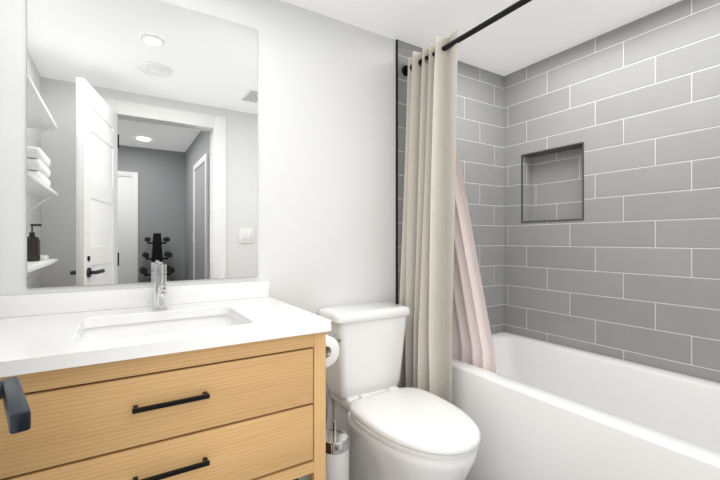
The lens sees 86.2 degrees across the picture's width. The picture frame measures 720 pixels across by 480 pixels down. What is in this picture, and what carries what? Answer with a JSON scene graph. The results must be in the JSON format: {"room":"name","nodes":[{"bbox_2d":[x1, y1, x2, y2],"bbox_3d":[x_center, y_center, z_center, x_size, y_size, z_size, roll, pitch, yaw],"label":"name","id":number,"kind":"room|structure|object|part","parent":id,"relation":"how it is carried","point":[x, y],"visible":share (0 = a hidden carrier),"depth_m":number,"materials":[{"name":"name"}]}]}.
{"room":"bathroom","nodes":[
{"label":"bathroom","id":0,"kind":"room"},
{"bbox_2d":[0,0,395,429],"bbox_3d":[-0.153,0.055,1.814,2.700,2.150,0.100,0,0,-32],"label":"wall","id":1,"kind":"structure","parent":0,"point":[326,161],"depth_m":1.70,"materials":[{"name":"white paint"}]},
{"bbox_2d":[0,280,269,321],"bbox_3d":[-0.774,0.203,1.355,0.931,0.066,0.013,0,0,-32],"label":"backsplash","id":2,"kind":"structure","parent":1,"relation":"attached to","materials":[{"name":"white stone"}]},
{"bbox_2d":[27,0,256,287],"bbox_3d":[-0.730,-0.357,1.391,0.724,1.015,0.006,0,0,-32],"label":"mirror","id":3,"kind":"object","parent":1,"relation":"attached to","point":[141,138],"visible":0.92,"depth_m":1.35,"materials":[{"name":"clear glass"}]},
{"bbox_2d":[299,474,308,479],"bbox_3d":[-0.500,1.080,1.531,1.612,0.100,0.012,0,0,-32],"label":"baseboard","id":4,"kind":"structure","parent":1,"relation":"attached to","point":[305,477],"depth_m":1.69,"materials":[{"name":"white paint"}]},
{"bbox_2d":[396,39,397,386],"bbox_3d":[0.187,0.055,1.961,0.007,2.150,0.010,0,0,-32],"label":"trim","id":5,"kind":"structure","parent":1,"relation":"attached to","point":[397,171],"depth_m":1.96,"materials":[{"name":"black metal"}]},
{"bbox_2d":[398,40,503,333],"bbox_3d":[0.542,0.055,2.183,0.830,2.150,0.008,0,0,-32],"label":"tile","id":6,"kind":"structure","parent":1,"relation":"attached to","point":[480,122],"depth_m":2.30,"materials":[{"name":"grey tile"}]},
{"bbox_2d":[398,0,531,403],"bbox_3d":[0.669,0.055,1.356,0.286,1.950,1.527,0,0,-32],"label":"shower curtain","id":7,"kind":"object","parent":6,"relation":"attached to","point":[442,297],"visible":0.88,"depth_m":1.77,"materials":[{"name":"beige fabric"}]},
{"bbox_3d":[0.639,-0.870,1.337,0.052,0.052,1.527,0,0,-32],"label":"rod","id":8,"kind":"part","parent":7,"relation":"part of","materials":[{"name":"black metal"}]},
{"bbox_2d":[281,0,681,75],"bbox_3d":[0.255,-1.170,1.160,2.700,0.300,1.640,0,0,-32],"label":"ceiling","id":9,"kind":"structure","parent":0,"point":[530,33],"depth_m":1.80,"materials":[{"name":"white paint"}]},
{"bbox_2d":[504,0,719,382],"bbox_3d":[1.369,0.055,1.726,0.090,2.150,1.660,0,0,-32],"label":"tiled wall","id":10,"kind":"structure","parent":0,"point":[627,268],"depth_m":1.82,"materials":[{"name":"grey tile"}]},
{"bbox_2d":[521,156,522,221],"bbox_3d":[0.964,-0.305,2.289,0.006,0.390,0.006,0,0,-32],"label":"trim","id":11,"kind":"structure","parent":10,"relation":"attached to","point":[521,188],"depth_m":2.29,"materials":[{"name":"metal"}]},
{"bbox_2d":[523,156,531,220],"bbox_3d":[1.097,-0.305,2.163,0.090,0.390,0.350,0,0,-32],"label":"wall","id":12,"kind":"structure","parent":10,"relation":"attached to","point":[527,188],"depth_m":2.31,"materials":[{"name":"grey tile"}]},
{"bbox_2d":[521,219,583,222],"bbox_3d":[1.058,-0.107,2.138,0.006,0.006,0.362,0,0,-32],"label":"trim","id":13,"kind":"structure","parent":10,"relation":"attached to","point":[552,220],"depth_m":2.12,"materials":[{"name":"metal"}]},
{"bbox_2d":[521,142,583,155],"bbox_3d":[1.058,-0.503,2.138,0.006,0.006,0.362,0,0,-32],"label":"trim","id":14,"kind":"structure","parent":10,"relation":"attached to","point":[552,148],"depth_m":2.12,"materials":[{"name":"metal"}]},
{"bbox_2d":[582,143,583,218],"bbox_3d":[1.152,-0.305,1.987,0.006,0.390,0.006,0,0,-32],"label":"trim","id":15,"kind":"structure","parent":10,"relation":"attached to","point":[582,180],"depth_m":1.99,"materials":[{"name":"metal"}]},
{"bbox_3d":[0.286,1.160,1.109,2.700,0.060,1.760,0,0,-32],"label":"floor","id":16,"kind":"structure","parent":0,"visible":0},
{"bbox_2d":[0,261,338,479],"bbox_3d":[-0.579,0.603,1.147,1.041,1.054,0.572,0,0,-32],"label":"bathroom vanity","id":17,"kind":"object","parent":16,"relation":"on","point":[160,380],"visible":1,"depth_m":0.98,"materials":[{"name":"brown wood"}]},
{"bbox_3d":[-0.494,0.559,0.909,0.831,0.158,0.019,0,0,-32],"label":"drawer","id":18,"kind":"part","parent":17,"relation":"part of","materials":[{"name":"brown wood"}]},
{"bbox_3d":[-0.494,0.395,0.909,0.831,0.158,0.019,0,0,-32],"label":"drawer","id":19,"kind":"part","parent":17,"relation":"part of","materials":[{"name":"brown wood"}]},
{"bbox_3d":[-0.495,0.289,0.910,0.837,0.044,0.020,0,0,-32],"label":"rail","id":20,"kind":"part","parent":17,"relation":"part of","materials":[{"name":"brown wood"}]},
{"bbox_3d":[-0.495,0.662,0.910,0.837,0.032,0.020,0,0,-32],"label":"rail","id":21,"kind":"part","parent":17,"relation":"part of","materials":[{"name":"brown wood"}]},
{"bbox_2d":[0,296,331,401],"bbox_3d":[-0.627,0.251,1.121,0.931,0.030,0.566,0,0,-32],"label":"countertop","id":22,"kind":"structure","parent":17,"relation":"on","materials":[{"name":"white stone"}]},
{"bbox_2d":[152,261,167,309],"bbox_3d":[-0.669,0.156,1.296,0.048,0.159,0.175,0,0,-32],"label":"faucet","id":23,"kind":"object","parent":22,"relation":"on","point":[160,290],"depth_m":1.31,"materials":[{"name":"silver metal"}]},
{"bbox_3d":[-0.444,0.547,0.911,0.164,0.010,0.029,0,0,-32],"label":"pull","id":24,"kind":"part","parent":17,"relation":"part of","materials":[{"name":"black metal"}]},
{"bbox_3d":[-0.444,0.383,0.911,0.164,0.010,0.029,0,0,-32],"label":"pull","id":25,"kind":"part","parent":17,"relation":"part of","materials":[{"name":"black metal"}]},
{"bbox_2d":[326,420,349,479],"bbox_3d":[-0.095,0.902,1.438,0.116,0.454,0.116,0,0,-32],"label":"brush holder","id":26,"kind":"object","parent":16,"relation":"on","point":[337,452],"visible":0.83,"depth_m":1.39,"materials":[{"name":"white plastic"}]},
{"bbox_2d":[318,302,479,479],"bbox_3d":[0.133,0.716,1.502,0.441,0.829,0.714,0,0,-32],"label":"toilet","id":27,"kind":"object","parent":16,"relation":"on","point":[389,426],"visible":0.81,"depth_m":1.50,"materials":[{"name":"white ceramic"}]},
{"bbox_3d":[-0.093,0.400,1.569,0.026,0.028,0.099,0,0,-32],"label":"lever","id":28,"kind":"part","parent":27,"relation":"part of","materials":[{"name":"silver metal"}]},
{"bbox_3d":[0.021,0.502,1.734,0.360,0.315,0.190,0,0,-32],"label":"tank","id":29,"kind":"part","parent":27,"relation":"part of","materials":[{"name":"white ceramic"}]},
{"bbox_3d":[0.022,0.323,1.732,0.386,0.043,0.206,0,0,-32],"label":"tank lid","id":30,"kind":"part","parent":27,"relation":"part of","materials":[{"name":"white ceramic"}]},
{"bbox_3d":[0.169,0.910,1.497,0.362,0.440,0.648,0,0,-32],"label":"bowl","id":31,"kind":"part","parent":27,"relation":"part of","materials":[{"name":"white ceramic"}]},
{"bbox_3d":[0.213,0.653,1.426,0.374,0.030,0.500,0,0,-32],"label":"lid","id":32,"kind":"part","parent":27,"relation":"part of","materials":[{"name":"white plastic"}]},
{"bbox_3d":[0.213,0.679,1.426,0.372,0.018,0.495,0,0,-32],"label":"seat","id":33,"kind":"part","parent":27,"relation":"part of","materials":[{"name":"white plastic"}]},
{"bbox_2d":[452,332,719,479],"bbox_3d":[0.980,0.848,1.554,0.747,0.565,1.516,0,0,-32],"label":"bathtub","id":34,"kind":"object","parent":16,"relation":"on","point":[534,409],"visible":0.69,"depth_m":1.51,"materials":[{"name":"white ceramic"}]},
{"bbox_3d":[-0.217,-0.095,-0.171,0.490,2.450,0.120,0,0,-32],"label":"wall","id":35,"kind":"structure","parent":0,"visible":0},
{"bbox_3d":[-0.275,0.136,0.244,0.625,1.963,0.027,0,0,45],"label":"door leaf","id":36,"kind":"structure","parent":35,"relation":"in","visible":0},
{"bbox_2d":[0,376,30,433],"bbox_3d":[-0.389,0.175,0.412,0.152,0.054,0.044,0,0,45],"label":"door handle","id":37,"kind":"object","parent":36,"relation":"attached to","point":[16,407],"visible":1,"depth_m":0.39,"materials":[{"name":"black metal"}]}
]}

